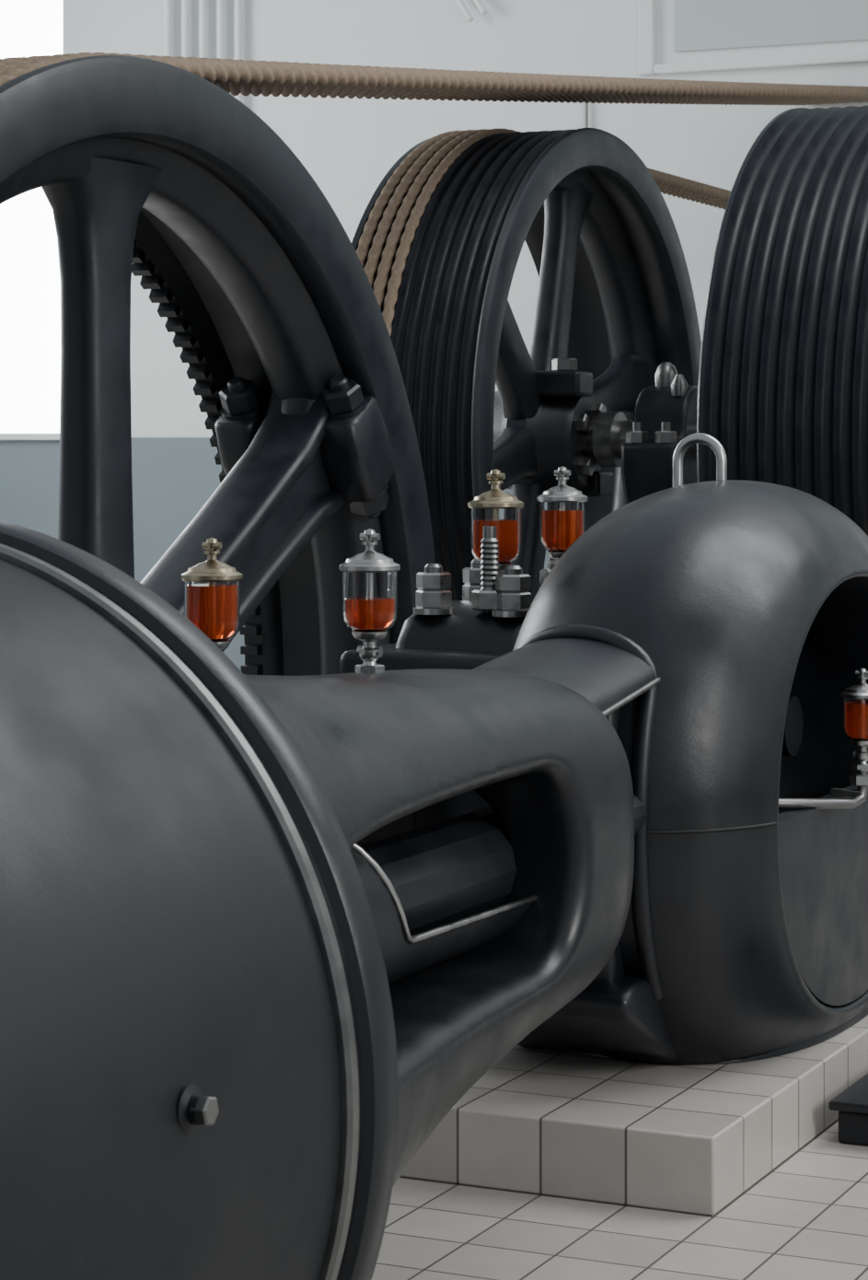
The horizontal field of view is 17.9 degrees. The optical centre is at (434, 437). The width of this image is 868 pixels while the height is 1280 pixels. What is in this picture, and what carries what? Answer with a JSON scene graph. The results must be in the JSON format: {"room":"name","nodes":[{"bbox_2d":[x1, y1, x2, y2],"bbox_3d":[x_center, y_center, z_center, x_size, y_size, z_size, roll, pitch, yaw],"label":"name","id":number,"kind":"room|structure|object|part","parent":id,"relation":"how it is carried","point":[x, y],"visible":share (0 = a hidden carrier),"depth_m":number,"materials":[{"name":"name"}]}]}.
{"room":"engine room","nodes":[
{"label":"engine room","id":0,"kind":"room"},
{"bbox_2d":[0,0,867,671],"bbox_3d":[2.233,-1.880,17.572,20.200,7.500,0.362,0,0,25],"label":"wall","id":1,"kind":"structure","parent":0,"point":[347,145],"depth_m":18.59,"materials":[{"name":"white paint"}]},
{"bbox_2d":[0,432,59,440],"bbox_3d":[-4.230,-0.005,20.454,3.750,0.050,0.220,0,0,25],"label":"sill","id":2,"kind":"structure","parent":1,"relation":"attached to","point":[3,436],"depth_m":19.71,"materials":[{"name":"white paint"}]},
{"bbox_2d":[0,0,62,432],"bbox_3d":[-4.179,-2.380,20.563,3.550,4.700,0.025,0,0,25],"label":"pane","id":3,"kind":"object","parent":1,"relation":"attached to","point":[29,269],"visible":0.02,"depth_m":19.97,"materials":[{"name":"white glass"}]},
{"bbox_2d":[164,0,244,104],"bbox_3d":[-1.603,-3.730,19.108,0.850,3.800,0.120,0,0,25],"label":"cable conduit","id":4,"kind":"object","parent":1,"relation":"attached to","point":[168,4],"visible":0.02,"depth_m":19.09,"materials":[{"name":"white paint"}]},
{"bbox_2d":[0,52,867,105],"bbox_3d":[0.230,-0.242,12.154,0.637,3.847,11.164,0,0,25],"label":"ropes","id":5,"kind":"object","parent":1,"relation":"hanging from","point":[253,77],"visible":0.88,"depth_m":11.40,"materials":[{"name":"brown fabric"}]},
{"bbox_2d":[455,0,487,22],"bbox_3d":[0.203,-2.915,18.269,0.370,0.354,0.079,0,0,44],"label":"wall bracket","id":6,"kind":"object","parent":1,"relation":"attached to","point":[461,4],"visible":1,"depth_m":18.20,"materials":[{"name":"white metal"}]},
{"bbox_3d":[0.156,-2.915,18.288,0.276,0.354,0.040,0,0,44],"label":"arm","id":7,"kind":"part","parent":6,"relation":"part of","materials":[{"name":"white paint"}]},
{"bbox_3d":[0.255,-2.935,18.241,0.040,0.315,0.256,0,0,-44],"label":"arm","id":8,"kind":"part","parent":6,"relation":"part of","materials":[{"name":"white paint"}]},
{"bbox_2d":[584,102,588,127],"bbox_3d":[0.989,-1.155,17.933,0.024,2.250,0.024,0,0,25],"label":"cable conduit","id":9,"kind":"object","parent":1,"relation":"attached to","point":[586,104],"visible":0.02,"depth_m":17.93,"materials":[{"name":"metal"}]},
{"bbox_2d":[639,0,655,75],"bbox_3d":[1.371,-3.980,17.760,0.100,3.300,0.050,0,0,25],"label":"trim","id":10,"kind":"structure","parent":1,"relation":"attached to","point":[646,8],"depth_m":17.74,"materials":[{"name":"white paint"}]},
{"bbox_2d":[654,51,867,74],"bbox_3d":[6.202,-2.360,15.496,10.550,0.060,0.071,0,0,25],"label":"trim","id":11,"kind":"structure","parent":1,"relation":"attached to","point":[861,56],"depth_m":17.39,"materials":[{"name":"white paint"}]},
{"bbox_2d":[674,0,867,51],"bbox_3d":[6.269,-3.750,15.486,10.420,2.560,0.035,0,0,25],"label":"wall panel","id":12,"kind":"object","parent":1,"relation":"attached to","point":[700,25],"visible":1,"depth_m":17.42,"materials":[{"name":"white paint"}]},
{"bbox_2d":[372,1119,867,1279],"bbox_3d":[-1.854,2.595,8.809,19.500,1.450,19.000,0,0,25],"label":"floor","id":13,"kind":"structure","parent":0,"point":[807,1218],"depth_m":6.48,"materials":[{"name":"beige tile"}]},
{"bbox_2d":[0,520,398,1279],"bbox_3d":[-1.379,1.000,3.418,1.760,1.760,2.530,0,0,25],"label":"cylinder","id":14,"kind":"object","parent":13,"relation":"on","point":[199,1076],"visible":1,"depth_m":3.85,"materials":[{"name":"black metal"}]},
{"bbox_2d":[339,525,558,673],"bbox_3d":[0.222,0.973,8.551,0.600,1.415,1.264,0,0,25],"label":"main bearing","id":15,"kind":"object","parent":13,"relation":"on","point":[470,633],"visible":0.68,"depth_m":8.20,"materials":[{"name":"black metal"}]},
{"bbox_2d":[0,55,435,675],"bbox_3d":[-0.845,0.940,8.890,2.860,4.314,4.314,0,0,25],"label":"flywheel","id":16,"kind":"object","parent":15,"relation":"attached to","point":[150,169],"visible":0.52,"depth_m":9.82,"materials":[{"name":"black paint"}]},
{"bbox_2d":[221,396,265,419],"bbox_3d":[-0.722,-0.113,10.455,0.170,0.097,0.154,0,0,25],"label":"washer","id":17,"kind":"object","parent":16,"relation":"in","point":[234,408],"depth_m":10.39,"materials":[{"name":"black paint"}]},
{"bbox_2d":[327,396,367,419],"bbox_3d":[-0.332,-0.113,10.274,0.170,0.097,0.154,0,0,25],"label":"washer","id":18,"kind":"object","parent":16,"relation":"in","point":[339,408],"depth_m":10.20,"materials":[{"name":"black paint"}]},
{"bbox_2d":[413,606,453,615],"bbox_3d":[-0.001,0.521,8.309,0.124,0.018,0.124,0,0,25],"label":"washer","id":19,"kind":"object","parent":15,"relation":"in","point":[417,610],"depth_m":8.26,"materials":[{"name":"metal"}]},
{"bbox_2d":[467,468,523,573],"bbox_3d":[0.188,0.300,8.409,0.171,0.409,0.171,0,0,25],"label":"drip oiler","id":20,"kind":"object","parent":15,"relation":"on","point":[495,506],"visible":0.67,"depth_m":8.35,"materials":[{"name":"glass"}]},
{"bbox_3d":[0.188,0.444,8.409,0.099,0.122,0.099,0,0,25],"label":"stem","id":21,"kind":"part","parent":20,"relation":"part of","materials":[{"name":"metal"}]},
{"bbox_3d":[0.188,0.118,8.409,0.055,0.020,0.020,0,0,25],"label":"knob","id":22,"kind":"part","parent":20,"relation":"part of","materials":[{"name":"gold metal"}]},
{"bbox_2d":[470,508,521,564],"bbox_3d":[0.188,0.298,8.409,0.154,0.171,0.154,0,0,25],"label":"glass cup","id":23,"kind":"object","parent":20,"relation":"on","point":[507,521],"depth_m":8.35,"materials":[{"name":"clear"}]},
{"bbox_2d":[492,609,528,616],"bbox_3d":[0.234,0.521,8.200,0.124,0.018,0.124,0,0,25],"label":"washer","id":24,"kind":"object","parent":15,"relation":"in","point":[495,612],"depth_m":8.15,"materials":[{"name":"metal"}]},
{"bbox_2d":[536,466,588,560],"bbox_3d":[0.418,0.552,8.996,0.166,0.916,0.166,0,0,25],"label":"drip oiler","id":25,"kind":"object","parent":15,"relation":"on","point":[562,506],"visible":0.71,"depth_m":8.94,"materials":[{"name":"glass"}]},
{"bbox_3d":[0.418,0.431,8.996,0.096,0.118,0.096,0,0,25],"label":"stem","id":26,"kind":"part","parent":25,"relation":"part of","materials":[{"name":"metal"}]},
{"bbox_3d":[0.418,0.116,8.996,0.053,0.019,0.019,0,0,25],"label":"knob","id":27,"kind":"part","parent":25,"relation":"part of","materials":[{"name":"metal"}]},
{"bbox_2d":[539,501,585,552],"bbox_3d":[0.418,0.290,8.996,0.149,0.166,0.149,0,0,25],"label":"glass cup","id":28,"kind":"object","parent":25,"relation":"on","point":[561,523],"depth_m":8.93,"materials":[{"name":"clear"}]},
{"bbox_2d":[244,638,676,1186],"bbox_3d":[-0.044,1.026,6.078,1.191,1.308,3.420,0,0,25],"label":"frame","id":29,"kind":"object","parent":13,"relation":"on","point":[489,815],"visible":0.44,"depth_m":5.94,"materials":[{"name":"black metal"}]},
{"bbox_2d":[181,537,243,650],"bbox_3d":[-0.458,0.363,5.698,0.127,0.314,0.127,0,0,25],"label":"drip oiler","id":30,"kind":"object","parent":29,"relation":"attached to","point":[212,587],"visible":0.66,"depth_m":5.65,"materials":[{"name":"glass"}]},
{"bbox_3d":[-0.458,0.223,5.698,0.040,0.015,0.015,0,0,25],"label":"knob","id":31,"kind":"part","parent":30,"relation":"part of","materials":[{"name":"gold metal"}]},
{"bbox_2d":[184,581,240,641],"bbox_3d":[-0.458,0.356,5.698,0.114,0.127,0.114,0,0,25],"label":"glass cup","id":32,"kind":"object","parent":30,"relation":"on","point":[214,607],"depth_m":5.65,"materials":[{"name":"clear"}]},
{"bbox_3d":[-0.458,0.465,5.698,0.074,0.090,0.074,0,0,25],"label":"stem","id":33,"kind":"part","parent":30,"relation":"part of","materials":[{"name":"metal"}]},
{"bbox_2d":[339,528,400,673],"bbox_3d":[-0.140,0.357,6.002,0.132,0.317,0.132,0,0,25],"label":"drip oiler","id":34,"kind":"object","parent":29,"relation":"attached to","point":[369,576],"visible":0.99,"depth_m":5.96,"materials":[{"name":"metal"}]},
{"bbox_2d":[342,571,396,632],"bbox_3d":[-0.140,0.355,6.002,0.119,0.132,0.119,0,0,25],"label":"glass cup","id":35,"kind":"object","parent":34,"relation":"on","point":[369,599],"depth_m":5.95,"materials":[{"name":"clear glass"}]},
{"bbox_3d":[-0.140,0.468,6.002,0.077,0.094,0.077,0,0,25],"label":"stem","id":36,"kind":"part","parent":34,"relation":"part of","materials":[{"name":"metal"}]},
{"bbox_3d":[-0.140,0.215,6.002,0.042,0.015,0.015,0,0,25],"label":"knob","id":37,"kind":"part","parent":34,"relation":"part of","materials":[{"name":"metal"}]},
{"bbox_3d":[0.011,0.965,6.064,0.230,0.224,3.400,0,0,25],"label":"piston rod","id":38,"kind":"part","parent":29,"relation":"part of","materials":[{"name":"black paint"}]},
{"bbox_2d":[400,1014,867,1215],"bbox_3d":[0.530,1.775,8.905,2.180,0.190,4.010,0,0,25],"label":"plinth","id":39,"kind":"object","parent":13,"relation":"on","point":[685,1138],"visible":0.36,"depth_m":6.91,"materials":[{"name":"beige tile"}]},
{"bbox_2d":[621,361,698,504],"bbox_3d":[1.110,0.760,12.845,0.260,2.220,0.887,0,0,25],"label":"pedestal bearing","id":40,"kind":"object","parent":13,"relation":"on","point":[666,412],"visible":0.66,"depth_m":12.63,"materials":[{"name":"black paint"}]},
{"bbox_2d":[581,411,697,466],"bbox_3d":[1.309,0.010,12.752,3.300,0.260,0.260,0,0,25],"label":"shaft","id":41,"kind":"object","parent":40,"relation":"attached to","point":[605,438],"visible":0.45,"depth_m":12.88,"materials":[{"name":"metal"}]},
{"bbox_2d":[351,128,701,602],"bbox_3d":[0.463,0.010,13.146,0.760,2.920,2.920,0,0,25],"label":"pulley","id":42,"kind":"object","parent":41,"relation":"attached to","point":[615,302],"visible":0.44,"depth_m":12.83,"materials":[{"name":"black paint"}]},
{"bbox_2d":[356,128,731,336],"bbox_3d":[0.934,-0.306,14.638,0.266,2.325,6.058,0,0,25],"label":"ropes","id":43,"kind":"object","parent":42,"relation":"on","point":[436,155],"visible":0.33,"depth_m":12.35,"materials":[{"name":"brown fabric"}]},
{"bbox_2d":[697,104,867,535],"bbox_3d":[2.077,0.010,12.394,0.840,3.000,3.000,0,0,25],"label":"pulley","id":44,"kind":"object","parent":41,"relation":"attached to","point":[783,387],"visible":0.58,"depth_m":11.22,"materials":[{"name":"black paint"}]},
{"bbox_2d":[512,432,867,1064],"bbox_3d":[0.844,0.832,8.103,0.854,1.692,2.171,0,0,25],"label":"hood","id":45,"kind":"object","parent":13,"relation":"on","point":[747,924],"visible":0.68,"depth_m":7.35,"materials":[{"name":"black metal"}]},
{"bbox_2d":[779,667,867,809],"bbox_3d":[0.988,0.830,7.548,0.549,0.387,0.137,0,0,-26],"label":"drip oiler","id":46,"kind":"object","parent":45,"relation":"attached to","point":[855,697],"visible":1,"depth_m":7.60,"materials":[{"name":"metal"}]},
{"bbox_2d":[843,698,867,741],"bbox_3d":[1.185,0.776,7.635,0.107,0.119,0.107,0,0,25],"label":"glass cup","id":47,"kind":"object","parent":46,"relation":"on","point":[855,710],"depth_m":7.59,"materials":[{"name":"clear"}]},
{"bbox_3d":[1.185,0.878,7.635,0.069,0.084,0.069,0,0,25],"label":"stem","id":48,"kind":"part","parent":46,"relation":"part of","materials":[{"name":"metal"}]},
{"bbox_3d":[1.185,0.652,7.635,0.038,0.014,0.014,0,0,25],"label":"knob","id":49,"kind":"part","parent":46,"relation":"part of","materials":[{"name":"metal"}]},
{"bbox_2d":[828,1072,867,1146],"bbox_3d":[1.536,1.812,7.466,0.760,0.115,0.710,0,0,25],"label":"step","id":50,"kind":"structure","parent":13,"relation":"on","point":[852,1104],"depth_m":7.30,"materials":[{"name":"black metal"}]}
]}

